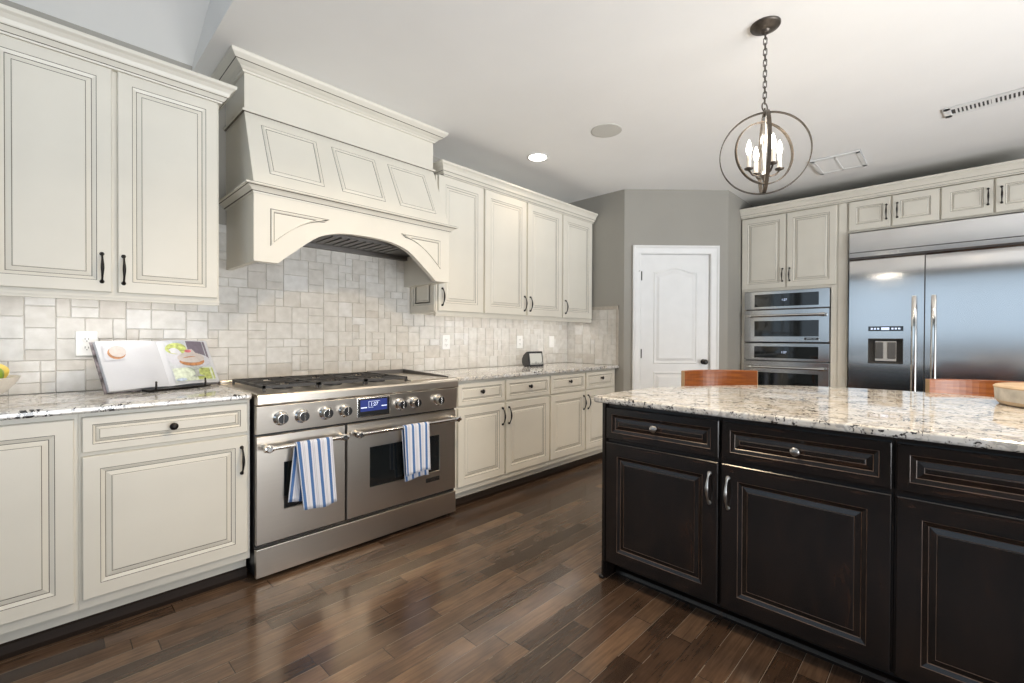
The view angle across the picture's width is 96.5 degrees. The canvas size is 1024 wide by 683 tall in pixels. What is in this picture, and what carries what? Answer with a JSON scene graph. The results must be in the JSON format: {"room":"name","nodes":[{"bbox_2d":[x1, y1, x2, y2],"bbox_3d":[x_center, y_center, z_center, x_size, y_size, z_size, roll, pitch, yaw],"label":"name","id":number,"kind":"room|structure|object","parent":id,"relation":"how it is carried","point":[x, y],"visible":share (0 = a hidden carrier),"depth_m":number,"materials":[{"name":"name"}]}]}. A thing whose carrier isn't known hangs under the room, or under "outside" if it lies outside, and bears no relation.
{"room":"kitchen","nodes":[
{"label":"kitchen","id":0,"kind":"room"},
{"bbox_2d":[9,0,209,65],"bbox_3d":[-0.882,-2.304,-1.449,6.800,1.630,4.480,1,1,44],"label":"vault","id":1,"kind":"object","parent":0,"point":[172,29],"visible":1,"depth_m":2.26,"materials":[{"name":"paint"}]},
{"bbox_2d":[192,0,239,71],"bbox_3d":[0.682,-2.247,0.168,6.800,1.558,0.020,1,1,44],"label":"step","id":2,"kind":"structure","parent":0,"point":[218,13],"depth_m":2.25,"materials":[{"name":"paint"}]},
{"bbox_2d":[0,0,566,395],"bbox_3d":[-2.153,-0.251,2.253,0.140,2.810,8.020,1,1,44],"label":"wall","id":3,"kind":"structure","parent":0,"point":[222,113],"depth_m":2.45,"materials":[{"name":"beige paint"}]},
{"bbox_2d":[0,34,218,305],"bbox_3d":[-1.888,-0.697,2.142,0.386,1.025,0.823,1,1,44],"label":"upper cabinet","id":4,"kind":"object","parent":3,"relation":"attached to","point":[109,180],"visible":1,"depth_m":2.00,"materials":[{"name":"beige paint"}]},
{"bbox_2d":[0,3,236,110],"bbox_3d":[-1.875,-1.255,2.131,0.406,0.088,0.947,1,1,44],"label":"crown molding","id":5,"kind":"structure","parent":4,"relation":"attached to","point":[15,23],"depth_m":1.99,"materials":[{"name":"beige paint"}]},
{"bbox_2d":[0,224,566,395],"bbox_3d":[-1.000,-0.221,3.337,0.007,0.913,4.621,1,1,44],"label":"backsplash","id":6,"kind":"structure","parent":3,"relation":"attached to","point":[371,339],"depth_m":2.90,"materials":[{"name":"tile"}]},
{"bbox_2d":[75,331,97,355],"bbox_3d":[-2.069,0.010,2.224,0.010,0.120,0.080,1,1,44],"label":"wall outlet","id":7,"kind":"object","parent":6,"relation":"attached to","point":[82,338],"visible":0.91,"depth_m":2.21,"materials":[{"name":"white plastic"}]},
{"bbox_2d":[82,336,90,342],"bbox_3d":[-2.067,-0.011,2.222,0.004,0.033,0.033,1,1,44],"label":"socket","id":8,"kind":"object","parent":7,"relation":"attached to","point":[85,339],"depth_m":2.22,"materials":[{"name":"white plastic"}]},
{"bbox_2d":[82,345,90,350],"bbox_3d":[-2.067,0.031,2.222,0.004,0.033,0.033,1,1,44],"label":"socket","id":9,"kind":"object","parent":7,"relation":"attached to","point":[84,347],"depth_m":2.22,"materials":[{"name":"white plastic"}]},
{"bbox_2d":[442,335,449,349],"bbox_3d":[-0.548,0.006,3.796,0.010,0.120,0.080,1,1,44],"label":"wall outlet","id":10,"kind":"object","parent":6,"relation":"attached to","point":[445,338],"visible":1,"depth_m":3.79,"materials":[{"name":"white plastic"}]},
{"bbox_2d":[517,336,522,347],"bbox_3d":[0.075,0.004,4.439,0.010,0.120,0.080,1,1,44],"label":"wall outlet","id":11,"kind":"object","parent":6,"relation":"attached to","point":[519,338],"visible":1,"depth_m":4.44,"materials":[{"name":"white plastic"}]},
{"bbox_2d":[549,336,553,346],"bbox_3d":[0.416,0.002,4.791,0.012,0.120,0.080,1,1,44],"label":"light switch","id":12,"kind":"object","parent":6,"relation":"attached to","point":[551,338],"visible":1,"depth_m":4.78,"materials":[{"name":"white plastic"}]},
{"bbox_2d":[0,298,566,395],"bbox_3d":[-1.004,0.008,3.341,0.002,0.457,4.620,1,1,44],"label":"backsplash grout","id":13,"kind":"structure","parent":3,"relation":"attached to","point":[247,330],"depth_m":2.71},
{"bbox_2d":[219,224,409,312],"bbox_3d":[-1.267,-0.448,3.064,0.002,0.457,1.380,1,1,44],"label":"backsplash grout","id":14,"kind":"structure","parent":3,"relation":"attached to","point":[221,224],"depth_m":3.10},
{"bbox_2d":[211,45,458,287],"bbox_3d":[-1.044,-0.955,2.900,0.540,1.083,1.372,1,1,44],"label":"range hood","id":15,"kind":"object","parent":3,"relation":"attached to","point":[311,162],"visible":0.98,"depth_m":2.63,"materials":[{"name":"beige paint"}]},
{"bbox_2d":[410,174,483,317],"bbox_3d":[-0.495,-0.703,3.581,0.386,1.025,0.467,1,1,44],"label":"upper cabinet","id":16,"kind":"object","parent":3,"relation":"attached to","point":[463,203],"visible":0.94,"depth_m":3.48,"materials":[{"name":"beige paint"}]},
{"bbox_2d":[482,189,561,320],"bbox_3d":[0.020,-0.705,4.113,0.386,1.025,1.014,1,1,44],"label":"upper cabinet","id":17,"kind":"object","parent":3,"relation":"attached to","point":[522,241],"visible":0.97,"depth_m":3.95,"materials":[{"name":"beige paint"}]},
{"bbox_2d":[433,159,597,223],"bbox_3d":[0.047,-1.263,4.118,0.408,0.088,1.983,1,1,44],"label":"crown molding","id":18,"kind":"structure","parent":17,"relation":"attached to","point":[442,167],"depth_m":3.78,"materials":[{"name":"beige paint"}]},
{"bbox_2d":[561,214,591,322],"bbox_3d":[0.549,-0.708,4.660,0.386,1.025,0.508,1,1,44],"label":"upper cabinet","id":19,"kind":"object","parent":3,"relation":"attached to","point":[576,233],"visible":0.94,"depth_m":4.53,"materials":[{"name":"beige paint"}]},
{"bbox_2d":[0,458,877,682],"bbox_3d":[0.934,1.220,0.579,6.950,0.080,9.900,1,1,44],"label":"floor","id":20,"kind":"structure","parent":0,"point":[506,586],"depth_m":1.89,"materials":[{"name":"brown wood"}]},
{"bbox_2d":[0,414,78,660],"bbox_3d":[-2.036,0.717,1.802,0.666,0.883,0.450,1,1,44],"label":"base cabinet","id":21,"kind":"object","parent":20,"relation":"on","point":[39,560],"visible":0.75,"depth_m":1.69,"materials":[{"name":"beige paint"}]},
{"bbox_2d":[78,399,249,634],"bbox_3d":[-1.671,0.715,2.179,0.666,0.883,0.600,1,1,44],"label":"base cabinet","id":22,"kind":"object","parent":20,"relation":"on","point":[164,492],"visible":0.98,"depth_m":1.95,"materials":[{"name":"beige paint"}]},
{"bbox_2d":[0,384,251,420],"bbox_3d":[-1.919,0.259,1.922,0.645,0.030,1.308,1,1,44],"label":"countertop","id":23,"kind":"structure","parent":22,"relation":"on","point":[65,403],"depth_m":1.94,"materials":[{"name":"white stone"}]},
{"bbox_2d":[0,375,20,393],"bbox_3d":[-2.122,0.192,1.730,0.360,0.104,0.360,1,1,44],"label":"bowl","id":24,"kind":"object","parent":23,"relation":"on","point":[6,383],"visible":0.94,"depth_m":1.79,"materials":[{"name":"beige ceramic"}]},
{"bbox_2d":[0,368,3,378],"bbox_3d":[-2.024,0.129,1.749,0.074,0.074,0.109,1,1,44],"label":"pear","id":25,"kind":"object","parent":24,"relation":"in","point":[1,370],"visible":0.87,"depth_m":1.77,"materials":[{"name":"green food"}]},
{"bbox_2d":[0,364,9,377],"bbox_3d":[-2.076,0.122,1.849,0.058,0.070,0.058,0,0,19],"label":"lemon","id":26,"kind":"object","parent":24,"relation":"in","point":[4,368],"visible":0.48,"depth_m":1.85,"materials":[{"name":"yellow food"}]},
{"bbox_2d":[89,340,219,394],"bbox_3d":[-1.779,0.116,2.324,0.144,0.244,0.541,0,0,21],"label":"cookbook","id":27,"kind":"object","parent":23,"relation":"on","point":[123,366],"visible":0.99,"depth_m":2.26,"materials":[{"name":"paper"}]},
{"bbox_2d":[100,343,125,360],"bbox_3d":[-1.867,0.047,2.142,0.046,0.082,0.080,0,0,21],"label":"print","id":28,"kind":"object","parent":27,"relation":"on","point":[108,351],"depth_m":2.14},
{"bbox_2d":[107,349,125,358],"bbox_3d":[-1.859,0.054,2.149,0.029,0.056,0.070,0,0,21],"label":"print","id":29,"kind":"object","parent":27,"relation":"on","point":[111,353],"depth_m":2.15},
{"bbox_2d":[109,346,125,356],"bbox_3d":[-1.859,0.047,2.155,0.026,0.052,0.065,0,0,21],"label":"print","id":30,"kind":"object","parent":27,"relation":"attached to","point":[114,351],"depth_m":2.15},
{"bbox_2d":[167,348,181,364],"bbox_3d":[-1.753,0.079,2.380,0.045,0.090,0.072,0,0,21],"label":"print","id":31,"kind":"object","parent":27,"relation":"on","point":[174,355],"depth_m":2.38},
{"bbox_2d":[165,343,185,353],"bbox_3d":[-1.765,0.037,2.401,0.030,0.058,0.104,0,0,21],"label":"print","id":32,"kind":"object","parent":27,"relation":"on","point":[170,348],"depth_m":2.40},
{"bbox_2d":[162,341,211,381],"bbox_3d":[-1.719,0.103,2.444,0.111,0.210,0.215,0,0,21],"label":"print","id":33,"kind":"object","parent":27,"relation":"attached to","point":[184,361],"depth_m":2.42,"materials":[{"name":"paper"}]},
{"bbox_2d":[184,349,196,354],"bbox_3d":[-1.731,0.057,2.455,0.017,0.032,0.072,0,0,21],"label":"print","id":34,"kind":"object","parent":27,"relation":"on","point":[186,351],"depth_m":2.46},
{"bbox_2d":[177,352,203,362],"bbox_3d":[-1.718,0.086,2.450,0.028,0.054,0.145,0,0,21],"label":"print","id":35,"kind":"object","parent":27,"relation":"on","point":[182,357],"depth_m":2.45},
{"bbox_2d":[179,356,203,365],"bbox_3d":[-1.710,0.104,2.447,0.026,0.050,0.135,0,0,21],"label":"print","id":36,"kind":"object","parent":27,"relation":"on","point":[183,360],"depth_m":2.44},
{"bbox_2d":[174,355,209,366],"bbox_3d":[-1.712,0.100,2.453,0.040,0.077,0.197,0,0,21],"label":"print","id":37,"kind":"object","parent":27,"relation":"on","point":[179,360],"depth_m":2.44},
{"bbox_2d":[173,367,215,381],"bbox_3d":[-1.686,0.172,2.434,0.042,0.072,0.210,0,0,21],"label":"print","id":38,"kind":"object","parent":27,"relation":"attached to","point":[180,374],"depth_m":2.42},
{"bbox_2d":[188,366,204,375],"bbox_3d":[-1.681,0.159,2.437,0.025,0.051,0.093,0,0,19],"label":"print","id":39,"kind":"object","parent":27,"relation":"attached to","point":[192,370],"depth_m":2.44},
{"bbox_2d":[185,341,208,357],"bbox_3d":[-1.725,0.047,2.504,0.048,0.099,0.111,0,0,16],"label":"print","id":40,"kind":"object","parent":27,"relation":"attached to","point":[193,349],"depth_m":2.50},
{"bbox_2d":[198,367,215,378],"bbox_3d":[-1.667,0.172,2.486,0.030,0.063,0.101,0,0,16],"label":"print","id":41,"kind":"object","parent":27,"relation":"attached to","point":[208,372],"depth_m":2.49},
{"bbox_2d":[142,377,210,391],"bbox_3d":[-1.750,0.192,2.334,0.185,0.096,0.305,0,0,21],"label":"book stand","id":42,"kind":"object","parent":23,"relation":"on","point":[156,382],"visible":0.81,"depth_m":2.28,"materials":[{"name":"brown metal"}]},
{"bbox_2d":[219,369,461,578],"bbox_3d":[-1.004,0.682,2.812,0.726,0.944,1.216,1,1,44],"label":"range","id":43,"kind":"object","parent":20,"relation":"on","point":[364,414],"visible":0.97,"depth_m":2.52,"materials":[{"name":"silver metal"}]},
{"bbox_2d":[288,436,336,509],"bbox_3d":[-1.001,0.668,2.306,0.046,0.348,0.234,1,1,44],"label":"dish towel","id":44,"kind":"object","parent":43,"relation":"hanging from","point":[312,479],"visible":0.99,"depth_m":2.30,"materials":[{"name":"fabric"}]},
{"bbox_2d":[219,377,457,405],"bbox_3d":[-1.020,0.274,2.826,0.676,0.057,1.216,1,1,44],"label":"cooktop","id":45,"kind":"object","parent":43,"relation":"in","point":[302,395],"depth_m":2.52,"materials":[{"name":"silver metal"}]},
{"bbox_2d":[401,421,430,481],"bbox_3d":[-0.571,0.663,2.751,0.046,0.340,0.192,1,1,44],"label":"dish towel","id":46,"kind":"object","parent":43,"relation":"hanging from","point":[416,436],"visible":1,"depth_m":2.73,"materials":[{"name":"fabric"}]},
{"bbox_2d":[454,374,549,506],"bbox_3d":[-0.243,0.709,3.654,0.666,0.883,1.005,1,1,44],"label":"base cabinet","id":47,"kind":"object","parent":20,"relation":"on","point":[502,433],"visible":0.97,"depth_m":3.40,"materials":[{"name":"beige paint"}]},
{"bbox_2d":[420,363,618,381],"bbox_3d":[0.117,0.250,4.026,0.645,0.030,2.061,1,1,44],"label":"countertop","id":48,"kind":"structure","parent":47,"relation":"on","point":[469,374],"depth_m":3.74,"materials":[{"name":"beige stone"}]},
{"bbox_2d":[522,351,543,366],"bbox_3d":[0.198,0.163,4.341,0.196,0.140,0.102,0,1,-44],"label":"smart display","id":49,"kind":"object","parent":48,"relation":"on","point":[532,358],"visible":0.99,"depth_m":4.29,"materials":[{"name":"black plastic"}]},
{"bbox_2d":[543,368,614,477],"bbox_3d":[0.467,0.706,4.388,0.666,0.883,1.035,1,1,44],"label":"base cabinet","id":50,"kind":"object","parent":20,"relation":"on","point":[575,419],"visible":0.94,"depth_m":4.08,"materials":[{"name":"beige paint"}]},
{"bbox_2d":[599,403,727,619],"bbox_3d":[0.835,0.735,2.260,0.573,0.862,0.638,1,1,44],"label":"base cabinet","id":51,"kind":"object","parent":20,"relation":"on","point":[662,469],"visible":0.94,"depth_m":2.03,"materials":[{"name":"brown wood"}]},
{"bbox_2d":[681,370,757,385],"bbox_3d":[1.460,0.684,3.081,0.554,0.960,0.451,0,0,-4],"label":"bar stool","id":52,"kind":"object","parent":20,"relation":"on","point":[688,377],"visible":0.24,"depth_m":3.25,"materials":[{"name":"brown wood"}]},
{"bbox_2d":[741,203,849,387],"bbox_3d":[2.948,-0.059,4.706,0.907,2.428,0.713,1,1,44],"label":"tall cabinet","id":53,"kind":"object","parent":20,"relation":"on","point":[807,248],"visible":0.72,"depth_m":4.38,"materials":[{"name":"beige paint"}]},
{"bbox_2d":[744,343,830,386],"bbox_3d":[2.861,0.374,4.691,0.738,0.713,0.644,1,1,44],"label":"wall oven","id":54,"kind":"object","parent":53,"relation":"in","point":[792,364],"visible":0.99,"depth_m":4.47,"materials":[{"name":"metal"}]},
{"bbox_2d":[744,288,830,342],"bbox_3d":[2.863,-0.249,4.686,0.738,0.511,0.644,1,1,44],"label":"microwave oven","id":55,"kind":"object","parent":53,"relation":"in","point":[800,315],"visible":1,"depth_m":4.48,"materials":[{"name":"metal"}]},
{"bbox_2d":[740,158,1023,219],"bbox_3d":[3.409,-1.314,4.236,2.210,0.092,0.730,1,1,44],"label":"crown molding","id":56,"kind":"structure","parent":53,"relation":"attached to","point":[1014,167],"depth_m":3.90,"materials":[{"name":"beige paint"}]},
{"bbox_2d":[721,417,894,682],"bbox_3d":[1.236,0.740,1.871,0.542,0.862,0.636,1,1,44],"label":"base cabinet","id":57,"kind":"object","parent":20,"relation":"on","point":[807,514],"visible":0.91,"depth_m":1.64,"materials":[{"name":"brown wood"}]},
{"bbox_2d":[848,212,1023,391],"bbox_3d":[3.691,0.100,3.934,1.212,2.128,0.779,1,1,44],"label":"refrigerator","id":58,"kind":"object","parent":20,"relation":"on","point":[944,300],"visible":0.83,"depth_m":3.70,"materials":[{"name":"metal"}]},
{"bbox_2d":[849,187,940,233],"bbox_3d":[3.498,-1.124,4.169,0.612,0.282,0.712,1,1,44],"label":"upper cabinet","id":59,"kind":"object","parent":58,"relation":"on","point":[923,207],"visible":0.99,"depth_m":3.92,"materials":[{"name":"beige paint"}]},
{"bbox_2d":[941,174,1023,222],"bbox_3d":[3.937,-1.119,3.743,0.612,0.282,0.712,1,1,44],"label":"upper cabinet","id":60,"kind":"object","parent":58,"relation":"on","point":[1003,195],"visible":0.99,"depth_m":3.56,"materials":[{"name":"beige paint"}]},
{"bbox_2d":[893,438,1023,682],"bbox_3d":[1.638,0.745,1.507,0.543,0.862,0.600,1,1,44],"label":"base cabinet","id":61,"kind":"object","parent":20,"relation":"on","point":[958,595],"visible":0.84,"depth_m":1.38,"materials":[{"name":"brown wood"}]},
{"bbox_2d":[925,379,1020,396],"bbox_3d":[2.625,0.699,2.470,0.554,0.950,0.451,1,1,32],"label":"bar stool","id":62,"kind":"object","parent":20,"relation":"on","point":[948,386],"visible":0.21,"depth_m":2.67,"materials":[{"name":"brown wood"}]},
{"bbox_3d":[1.617,0.742,1.850,2.185,0.862,0.980,1,1,44],"label":"pedestal","id":63,"kind":"object","parent":20,"relation":"on","visible":0},
{"bbox_2d":[594,385,1023,452],"bbox_3d":[1.740,0.292,1.975,2.348,0.030,1.457,1,1,44],"label":"countertop","id":64,"kind":"structure","parent":63,"relation":"on","point":[953,419],"depth_m":1.87,"materials":[{"name":"stone"}]},
{"bbox_2d":[993,382,1023,407],"bbox_3d":[2.377,0.237,1.892,0.534,0.086,0.534,1,1,44],"label":"bowl","id":65,"kind":"object","parent":64,"relation":"on","point":[1008,393],"visible":1,"depth_m":1.96,"materials":[{"name":"beige wood"}]},
{"bbox_2d":[568,189,624,391],"bbox_3d":[0.895,-0.179,4.800,0.700,2.650,0.120,1,1,44],"label":"wall","id":66,"kind":"structure","parent":0,"point":[608,226],"depth_m":4.63,"materials":[{"name":"beige paint"}]},
{"bbox_2d":[567,309,615,364],"bbox_3d":[0.823,-0.047,4.779,0.608,0.557,0.007,1,1,44],"label":"backsplash","id":67,"kind":"object","parent":66,"relation":"attached to","point":[590,350],"visible":0.94,"depth_m":4.75,"materials":[{"name":"tile"}]},
{"bbox_2d":[592,306,618,364],"bbox_3d":[0.935,-0.062,4.668,0.342,0.591,0.014,1,1,44],"label":"trim","id":68,"kind":"structure","parent":66,"relation":"attached to","point":[602,307],"depth_m":4.55,"materials":[{"name":"stone"}]},
{"bbox_2d":[197,0,1023,206],"bbox_3d":[2.510,-1.536,2.174,6.950,0.120,5.400,1,1,44],"label":"ceiling","id":69,"kind":"structure","parent":0,"point":[508,81],"depth_m":2.58,"materials":[{"name":"paint"}]},
{"bbox_2d":[527,153,548,161],"bbox_3d":[0.209,-1.494,3.711,0.176,0.007,0.176,1,1,44],"label":"recessed light","id":70,"kind":"object","parent":69,"relation":"in","point":[536,157],"visible":1,"depth_m":3.71,"materials":[{"name":"white paint"}]},
{"bbox_2d":[591,123,621,137],"bbox_3d":[0.668,-1.490,3.233,0.216,0.005,0.216,1,1,44],"label":"ceiling speaker","id":71,"kind":"object","parent":69,"relation":"attached to","point":[609,129],"visible":1,"depth_m":3.22},
{"bbox_2d":[719,15,812,194],"bbox_3d":[1.185,-1.086,2.143,0.282,0.790,0.286,0,0,-23],"label":"pendant light","id":72,"kind":"object","parent":69,"relation":"hanging from","point":[766,25],"visible":1,"depth_m":2.14,"materials":[{"name":"brown metal"}]},
{"bbox_2d":[810,149,866,174],"bbox_3d":[2.713,-1.481,3.793,0.334,0.016,0.414,1,1,44],"label":"air vent","id":73,"kind":"object","parent":69,"relation":"attached to","point":[852,159],"visible":0.99,"depth_m":3.77,"materials":[{"name":"white metal"}]},
{"bbox_2d":[942,87,1023,118],"bbox_3d":[2.957,-1.476,2.798,0.174,0.008,0.459,0,1,-42],"label":"ceiling vent","id":74,"kind":"object","parent":69,"relation":"in","point":[1016,94],"visible":1,"depth_m":2.83,"materials":[{"name":"white paint"}]},
{"bbox_2d":[623,189,728,390],"bbox_3d":[1.620,-0.174,4.582,1.032,2.650,0.120,0,0,-1],"label":"wall","id":75,"kind":"structure","parent":0,"point":[652,216],"depth_m":4.51,"materials":[{"name":"beige paint"}]},
{"bbox_2d":[640,254,709,388],"bbox_3d":[1.601,0.141,4.556,0.720,2.020,0.175,0,0,-1],"label":"door","id":76,"kind":"structure","parent":75,"relation":"in","point":[675,288],"depth_m":4.53,"materials":[{"name":"white paint"}]},
{"bbox_2d":[632,245,719,389],"bbox_3d":[1.613,0.103,4.510,0.854,2.096,0.028,0,0,-1],"label":"trim","id":77,"kind":"structure","parent":75,"relation":"attached to","point":[714,251],"depth_m":4.50,"materials":[{"name":"white paint"}]},
{"bbox_2d":[727,191,752,369],"bbox_3d":[2.501,-0.174,4.992,0.120,2.650,1.170,1,1,44],"label":"wall","id":78,"kind":"structure","parent":0,"point":[734,339],"depth_m":4.67,"materials":[{"name":"beige paint"}]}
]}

